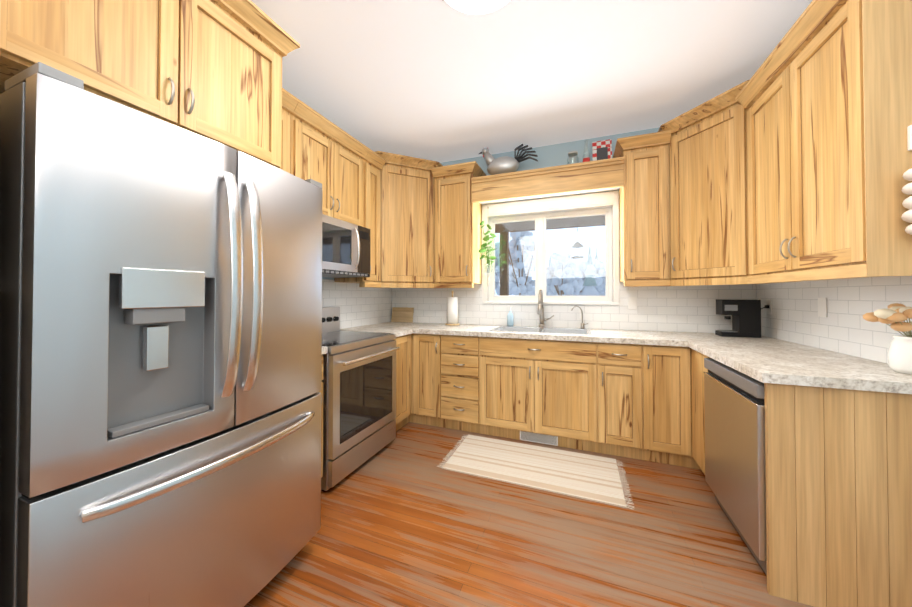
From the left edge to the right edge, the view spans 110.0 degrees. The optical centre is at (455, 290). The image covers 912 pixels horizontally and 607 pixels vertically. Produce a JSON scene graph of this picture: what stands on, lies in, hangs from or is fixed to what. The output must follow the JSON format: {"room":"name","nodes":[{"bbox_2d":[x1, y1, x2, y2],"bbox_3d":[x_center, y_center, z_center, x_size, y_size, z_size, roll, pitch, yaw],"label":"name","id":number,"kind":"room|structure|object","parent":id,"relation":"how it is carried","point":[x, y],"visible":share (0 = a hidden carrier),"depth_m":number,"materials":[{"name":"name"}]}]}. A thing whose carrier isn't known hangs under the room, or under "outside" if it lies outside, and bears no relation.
{"room":"kitchen","nodes":[
{"label":"kitchen","id":0,"kind":"room"},
{"bbox_2d":[322,277,385,328],"bbox_3d":[-1.766,-0.110,1.427,0.100,2.745,5.240,0,-1,21],"label":"wall","id":1,"kind":"structure","parent":0,"point":[333,279],"depth_m":2.89,"materials":[{"name":"white tile"}]},
{"bbox_2d":[0,0,203,135],"bbox_3d":[-1.474,-1.014,1.194,0.618,0.717,0.552,0,-1,21],"label":"upper cabinet","id":2,"kind":"object","parent":1,"relation":"attached to","point":[145,56],"depth_m":1.13,"materials":[{"name":"brown wood"}]},
{"bbox_2d":[204,0,287,171],"bbox_3d":[-1.319,-1.009,1.593,0.618,0.717,0.552,0,-1,21],"label":"upper cabinet","id":3,"kind":"object","parent":1,"relation":"attached to","point":[246,101],"depth_m":1.54,"materials":[{"name":"brown wood"}]},
{"bbox_2d":[288,108,295,175],"bbox_3d":[-1.296,-0.637,2.038,0.338,1.094,0.300,0,-1,21],"label":"upper cabinet","id":4,"kind":"object","parent":1,"relation":"attached to","point":[291,111],"depth_m":2.14,"materials":[{"name":"brown wood"}]},
{"bbox_2d":[296,112,343,220],"bbox_3d":[-1.161,-0.863,2.388,0.338,0.632,0.442,0,-1,21],"label":"upper cabinet","id":5,"kind":"object","parent":1,"relation":"attached to","point":[319,156],"depth_m":2.39,"materials":[{"name":"brown wood"}]},
{"bbox_2d":[322,214,369,277],"bbox_3d":[-1.050,-0.332,2.509,0.450,0.420,0.754,0,-1,21],"label":"microwave","id":6,"kind":"object","parent":5,"relation":"attached to","point":[345,249],"visible":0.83,"depth_m":2.50,"materials":[{"name":"grey paint"}]},
{"bbox_2d":[344,144,363,226],"bbox_3d":[-1.046,-0.859,2.685,0.338,0.632,0.442,0,-1,21],"label":"upper cabinet","id":7,"kind":"object","parent":1,"relation":"attached to","point":[353,160],"depth_m":2.71,"materials":[{"name":"brown wood"}]},
{"bbox_2d":[322,279,393,328],"bbox_3d":[-1.144,0.131,2.883,0.007,0.459,2.010,0,-1,21],"label":"backsplash","id":8,"kind":"structure","parent":1,"relation":"attached to","point":[359,306],"depth_m":3.25,"materials":[{"name":"white tile"}]},
{"bbox_2d":[334,156,387,283],"bbox_3d":[-0.888,-0.624,3.026,0.386,1.094,0.310,0,-1,21],"label":"upper cabinet","id":9,"kind":"object","parent":1,"relation":"attached to","point":[375,173],"depth_m":2.99,"materials":[{"name":"brown wood"}]},
{"bbox_2d":[244,422,813,606],"bbox_3d":[-0.105,1.279,0.768,3.660,0.050,5.440,0,-1,21],"label":"floor","id":10,"kind":"structure","parent":0,"point":[406,521],"depth_m":1.59,"materials":[{"name":"brown wood"}]},
{"bbox_2d":[0,62,322,606],"bbox_3d":[-1.163,0.364,1.285,0.944,1.792,0.896,0,-1,21],"label":"fridge","id":11,"kind":"object","parent":10,"relation":"on","point":[160,349],"visible":1,"depth_m":0.92,"materials":[{"name":"grey paint"}]},
{"bbox_2d":[317,355,322,476],"bbox_3d":[-1.168,0.830,1.960,0.618,0.879,0.308,0,-1,21],"label":"base cabinet","id":12,"kind":"object","parent":10,"relation":"on","point":[321,391],"depth_m":1.98,"materials":[{"name":"brown wood"}]},
{"bbox_2d":[322,346,327,353],"bbox_3d":[-1.156,0.369,1.963,0.643,0.040,0.310,0,-1,21],"label":"countertop","id":13,"kind":"structure","parent":12,"relation":"on","point":[324,349],"depth_m":1.97,"materials":[{"name":"beige stone"}]},
{"bbox_2d":[321,307,399,490],"bbox_3d":[-0.915,0.708,2.443,0.722,1.135,0.754,0,-1,21],"label":"range","id":14,"kind":"object","parent":10,"relation":"on","point":[359,398],"visible":0.52,"depth_m":2.23,"materials":[{"name":"silver metal"}]},
{"bbox_2d":[393,334,408,430],"bbox_3d":[-0.774,0.843,2.978,0.618,0.879,0.330,0,-1,21],"label":"base cabinet","id":15,"kind":"object","parent":10,"relation":"on","point":[402,355],"depth_m":2.91,"materials":[{"name":"brown wood"}]},
{"bbox_2d":[421,334,440,426],"bbox_3d":[-0.179,0.847,3.277,0.317,0.879,0.618,0,-1,21],"label":"base cabinet","id":16,"kind":"object","parent":10,"relation":"on","point":[430,343],"depth_m":2.98,"materials":[{"name":"brown wood"}]},
{"bbox_2d":[340,326,412,337],"bbox_3d":[-0.764,0.383,2.976,0.643,0.040,0.327,0,-1,21],"label":"countertop","id":17,"kind":"structure","parent":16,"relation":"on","point":[376,329],"depth_m":2.93,"materials":[{"name":"beige stone"}]},
{"bbox_2d":[441,334,492,435],"bbox_3d":[0.157,0.845,3.148,0.533,0.879,0.618,0,-1,21],"label":"base cabinet","id":18,"kind":"object","parent":10,"relation":"on","point":[466,363],"depth_m":2.85,"materials":[{"name":"brown wood"}]},
{"bbox_2d":[493,354,524,439],"bbox_3d":[0.512,0.933,2.971,0.255,0.700,0.423,0,-1,21],"label":"base cabinet","id":19,"kind":"object","parent":10,"relation":"on","point":[506,367],"depth_m":2.72,"materials":[{"name":"brown wood"}]},
{"bbox_2d":[520,431,557,445],"bbox_3d":[0.690,1.225,2.675,0.310,0.095,0.010,0,-1,21],"label":"vent","id":20,"kind":"object","parent":19,"relation":"attached to","point":[525,436],"depth_m":2.67,"materials":[{"name":"white plastic"}]},
{"bbox_2d":[437,434,633,508],"bbox_3d":[0.551,1.270,2.342,1.269,0.008,0.581,0,-1,21],"label":"rug","id":21,"kind":"object","parent":10,"relation":"on","point":[583,476],"visible":1,"depth_m":2.27,"materials":[{"name":"beige fabric"}]},
{"bbox_2d":[521,354,556,445],"bbox_3d":[0.766,0.931,2.873,0.290,0.700,0.423,0,-1,21],"label":"base cabinet","id":22,"kind":"object","parent":10,"relation":"on","point":[538,374],"depth_m":2.62,"materials":[{"name":"brown wood"}]},
{"bbox_2d":[557,358,584,450],"bbox_3d":[1.015,0.930,2.777,0.245,0.700,0.423,0,-1,21],"label":"base cabinet","id":23,"kind":"object","parent":10,"relation":"on","point":[570,371],"depth_m":2.54,"materials":[{"name":"brown wood"}]},
{"bbox_2d":[585,342,656,461],"bbox_3d":[1.340,0.839,2.690,0.437,0.879,0.618,0,-1,21],"label":"base cabinet","id":24,"kind":"object","parent":10,"relation":"on","point":[621,381],"depth_m":2.41,"materials":[{"name":"brown wood"}]},
{"bbox_2d":[657,346,680,465],"bbox_3d":[1.602,0.838,2.589,0.385,0.879,0.618,0,-1,21],"label":"base cabinet","id":25,"kind":"object","parent":10,"relation":"on","point":[668,428],"depth_m":2.30,"materials":[{"name":"brown wood"}]},
{"bbox_2d":[703,358,766,575],"bbox_3d":[1.681,0.835,1.547,0.606,0.858,0.626,0,-1,21],"label":"dishwasher","id":26,"kind":"object","parent":10,"relation":"on","point":[734,401],"visible":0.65,"depth_m":1.54,"materials":[{"name":"grey paint"}]},
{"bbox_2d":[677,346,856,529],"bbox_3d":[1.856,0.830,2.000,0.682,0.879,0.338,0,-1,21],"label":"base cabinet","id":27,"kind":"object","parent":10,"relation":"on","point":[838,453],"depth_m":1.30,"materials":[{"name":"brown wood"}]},
{"bbox_2d":[373,322,800,345],"bbox_3d":[0.723,0.382,2.921,3.456,0.040,0.643,0,-1,21],"label":"countertop","id":28,"kind":"structure","parent":27,"relation":"on","point":[626,337],"depth_m":2.60,"materials":[{"name":"beige stone"}]},
{"bbox_2d":[391,307,413,322],"bbox_3d":[-0.629,0.285,3.753,0.280,0.173,0.049,0,-1,21],"label":"cutting board","id":29,"kind":"object","parent":28,"relation":"on","point":[402,314],"visible":0.9,"depth_m":3.74,"materials":[{"name":"brown wood"}]},
{"bbox_2d":[445,291,459,325],"bbox_3d":[-0.037,0.184,3.414,0.156,0.366,0.156,0,-1,21],"label":"paper towel","id":30,"kind":"object","parent":28,"relation":"on","point":[452,310],"visible":1,"depth_m":3.37,"materials":[{"name":"white paper"}]},
{"bbox_2d":[507,306,513,325],"bbox_3d":[0.551,0.257,3.245,0.067,0.203,0.064,0,-1,21],"label":"soap bottle","id":31,"kind":"object","parent":28,"relation":"on","point":[510,319],"visible":1,"depth_m":3.22,"materials":[{"name":"blue"}]},
{"bbox_2d":[493,326,540,353],"bbox_3d":[0.578,0.457,2.964,0.372,0.191,0.384,0,-1,21],"label":"sink","id":32,"kind":"object","parent":28,"relation":"in","point":[500,345],"depth_m":2.71,"materials":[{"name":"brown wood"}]},
{"bbox_2d":[537,290,552,325],"bbox_3d":[0.851,0.173,3.035,0.149,0.367,0.229,0,-1,21],"label":"faucet","id":33,"kind":"object","parent":28,"relation":"on","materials":[{"name":"silver metal"}]},
{"bbox_2d":[537,327,588,357],"bbox_3d":[0.953,0.455,2.819,0.372,0.191,0.384,0,-1,21],"label":"sink","id":34,"kind":"object","parent":28,"relation":"in","point":[546,349],"depth_m":2.57,"materials":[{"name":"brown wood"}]},
{"bbox_2d":[571,306,587,329],"bbox_3d":[1.160,0.249,2.996,0.151,0.213,0.059,0,-1,21],"label":"faucet","id":35,"kind":"object","parent":28,"relation":"on","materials":[{"name":"silver metal"}]},
{"bbox_2d":[715,299,760,337],"bbox_3d":[2.188,0.213,2.486,0.240,0.285,0.127,0,-1,21],"label":"coffee maker","id":36,"kind":"object","parent":28,"relation":"on","point":[746,317],"visible":1,"depth_m":2.43,"materials":[{"name":"black plastic"}]},
{"bbox_2d":[689,342,911,393],"bbox_3d":[1.743,0.365,1.660,0.643,0.040,0.975,0,-1,21],"label":"countertop","id":37,"kind":"structure","parent":27,"relation":"on","point":[775,365],"depth_m":1.44,"materials":[{"name":"beige stone"}]},
{"bbox_2d":[863,303,911,374],"bbox_3d":[1.841,0.196,1.313,0.196,0.287,0.176,0,-1,21],"label":"vase","id":38,"kind":"object","parent":37,"relation":"on","point":[899,352],"visible":1,"depth_m":1.31,"materials":[{"name":"white ceramic"}]},
{"bbox_2d":[251,0,811,162],"bbox_3d":[-0.105,-1.516,0.804,3.660,0.050,5.440,0,-1,21],"label":"ceiling","id":39,"kind":"structure","parent":0,"point":[440,81],"depth_m":2.08,"materials":[{"name":"white paint"}]},
{"bbox_2d":[443,0,510,14],"bbox_3d":[0.105,-1.417,1.429,0.490,0.129,0.490,0,-1,21],"label":"ceiling light","id":40,"kind":"object","parent":39,"relation":"attached to","point":[475,7],"visible":0.98,"depth_m":1.54,"materials":[{"name":"white glass"}]},
{"bbox_2d":[417,127,701,332],"bbox_3d":[0.868,-0.086,3.304,3.660,2.745,0.160,0,-1,21],"label":"wall","id":41,"kind":"structure","parent":0,"point":[552,155],"depth_m":3.18,"materials":[{"name":"blue paint"}]},
{"bbox_2d":[368,152,435,287],"bbox_3d":[-0.572,-0.693,3.396,0.708,1.242,0.718,0,-1,21],"label":"upper cabinet","id":42,"kind":"object","parent":41,"relation":"attached to","point":[408,242],"depth_m":3.18,"materials":[{"name":"brown wood"}]},
{"bbox_2d":[432,162,483,283],"bbox_3d":[-0.012,-0.659,3.356,0.474,1.172,0.387,0,-1,21],"label":"upper cabinet","id":43,"kind":"object","parent":41,"relation":"attached to","point":[457,189],"depth_m":3.22,"materials":[{"name":"brown wood"}]},
{"bbox_2d":[479,206,496,285],"bbox_3d":[0.325,-0.453,3.279,0.200,0.818,0.125,0,-1,21],"label":"hanging plant","id":44,"kind":"object","parent":43,"relation":"hanging from","point":[483,249],"visible":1,"depth_m":3.27,"materials":[{"name":"green plant"}]},
{"bbox_2d":[479,144,537,174],"bbox_3d":[0.509,-1.297,3.191,0.606,0.389,0.173,0,-1,21],"label":"rooster","id":45,"kind":"object","parent":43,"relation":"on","point":[503,164],"visible":0.85,"depth_m":3.14,"materials":[{"name":"silver metal"}]},
{"bbox_2d":[482,191,619,304],"bbox_3d":[0.924,-0.394,3.268,1.321,1.060,0.195,0,-1,21],"label":"window","id":46,"kind":"structure","parent":41,"relation":"in","point":[539,212],"depth_m":3.23,"materials":[{"name":"white plastic"}]},
{"bbox_2d":[394,233,753,332],"bbox_3d":[0.838,-0.235,3.228,3.460,1.199,0.007,0,-1,21],"label":"backsplash","id":47,"kind":"structure","parent":41,"relation":"attached to","point":[659,308],"depth_m":2.97,"materials":[{"name":"white tile"}]},
{"bbox_2d":[628,297,636,309],"bbox_3d":[1.613,0.117,2.917,0.070,0.114,0.006,0,-1,21],"label":"electrical outlet","id":48,"kind":"object","parent":47,"relation":"attached to","point":[632,303],"visible":1,"depth_m":2.92,"materials":[{"name":"white plastic"}]},
{"bbox_2d":[616,128,679,283],"bbox_3d":[1.627,-0.667,2.721,0.381,1.172,0.390,0,-1,21],"label":"upper cabinet","id":49,"kind":"object","parent":41,"relation":"attached to","point":[643,162],"depth_m":2.61,"materials":[{"name":"brown wood"}]},
{"bbox_2d":[664,84,819,283],"bbox_3d":[2.008,-0.706,2.398,0.670,1.242,0.718,0,-1,21],"label":"upper cabinet","id":50,"kind":"object","parent":41,"relation":"attached to","point":[701,140],"depth_m":2.30,"materials":[{"name":"brown wood"}]},
{"bbox_2d":[736,32,807,279],"bbox_3d":[1.929,-0.679,1.795,0.384,1.172,0.581,0,-1,21],"label":"upper cabinet","id":51,"kind":"object","parent":41,"relation":"attached to","point":[790,160],"depth_m":1.84,"materials":[{"name":"brown wood"}]},
{"bbox_2d":[754,276,911,363],"bbox_3d":[2.156,0.117,1.847,0.007,0.459,1.565,0,-1,21],"label":"backsplash","id":52,"kind":"structure","parent":41,"relation":"attached to","point":[844,327],"depth_m":1.78,"materials":[{"name":"white tile"}]},
{"bbox_2d":[766,299,771,314],"bbox_3d":[2.372,0.123,2.420,0.005,0.115,0.070,0,-1,21],"label":"electrical outlet","id":53,"kind":"object","parent":52,"relation":"attached to","point":[769,303],"visible":0.94,"depth_m":2.41,"materials":[{"name":"white plastic"}]},
{"bbox_2d":[818,298,826,316],"bbox_3d":[2.166,0.099,1.889,0.006,0.114,0.070,0,-1,21],"label":"electrical outlet","id":54,"kind":"object","parent":52,"relation":"attached to","point":[822,307],"visible":1,"depth_m":1.88,"materials":[{"name":"white plastic"}]},
{"bbox_2d":[792,0,911,275],"bbox_3d":[1.794,-0.684,1.388,0.342,1.172,0.524,0,-1,21],"label":"upper cabinet","id":55,"kind":"object","parent":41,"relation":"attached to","point":[852,59],"depth_m":1.26,"materials":[{"name":"brown wood"}]},
{"bbox_2d":[901,168,911,234],"bbox_3d":[1.636,-0.354,1.115,0.109,0.377,0.076,0,-1,21],"label":"garlic","id":56,"kind":"object","parent":55,"relation":"hanging from","point":[906,216],"visible":0.9,"depth_m":1.12,"materials":[{"name":"beige food"}]},
{"bbox_2d":[907,125,911,150],"bbox_3d":[1.673,-0.551,1.143,0.075,0.090,0.014,0,-1,21],"label":"switch plate","id":57,"kind":"object","parent":55,"relation":"attached to","point":[909,136],"visible":1,"depth_m":1.15,"materials":[{"name":"white plastic"}]},
{"bbox_2d":[567,151,578,163],"bbox_3d":[1.082,-1.190,2.957,0.100,0.170,0.100,0,-1,21],"label":"mason jar","id":58,"kind":"object","parent":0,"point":[571,154],"visible":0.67,"depth_m":2.94,"materials":[{"name":"clear glass"}]},
{"bbox_2d":[583,143,589,161],"bbox_3d":[1.193,-1.241,2.925,0.063,0.270,0.061,0,-1,21],"label":"soda bottle","id":59,"kind":"object","parent":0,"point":[586,159],"visible":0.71,"depth_m":2.91,"materials":[{"name":"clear glass"}]},
{"bbox_2d":[592,139,611,160],"bbox_3d":[1.367,-1.262,2.988,0.166,0.315,0.082,0,-1,21],"label":"sign","id":60,"kind":"object","parent":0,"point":[601,150],"visible":0.57,"depth_m":3.00,"materials":[{"name":"red metal"}]},
{"label":"outside","id":61,"kind":"structure","parent":0,"visible":0},
{"bbox_2d":[495,226,604,295],"bbox_3d":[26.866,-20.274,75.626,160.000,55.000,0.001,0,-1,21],"label":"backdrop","id":62,"kind":"structure","parent":61,"point":[583,242],"depth_m":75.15,"materials":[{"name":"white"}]},
{"bbox_3d":[14.885,2.431,44.333,80.000,0.020,86.460,0,-1,21],"label":"ground","id":63,"kind":"structure","parent":61,"visible":0},
{"bbox_2d":[495,215,604,295],"bbox_3d":[1.542,0.090,4.296,7.000,3.620,2.100,0,-1,21],"label":"porch","id":64,"kind":"object","parent":63,"relation":"on","point":[561,224],"depth_m":5.29,"materials":[{"name":"brown wood"}]},
{"bbox_2d":[570,218,584,258],"bbox_3d":[1.521,-0.914,4.006,0.166,1.020,0.170,0,-1,21],"label":"bird feeder","id":65,"kind":"object","parent":64,"relation":"hanging from","point":[577,244],"depth_m":3.98,"materials":[{"name":"white plastic"}]},
{"bbox_2d":[495,231,604,295],"bbox_3d":[8.015,-2.124,31.581,16.078,8.757,38.670,0,-1,21],"label":"trees","id":66,"kind":"object","parent":63,"relation":"on","point":[523,254],"depth_m":18.55,"materials":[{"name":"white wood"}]}
]}

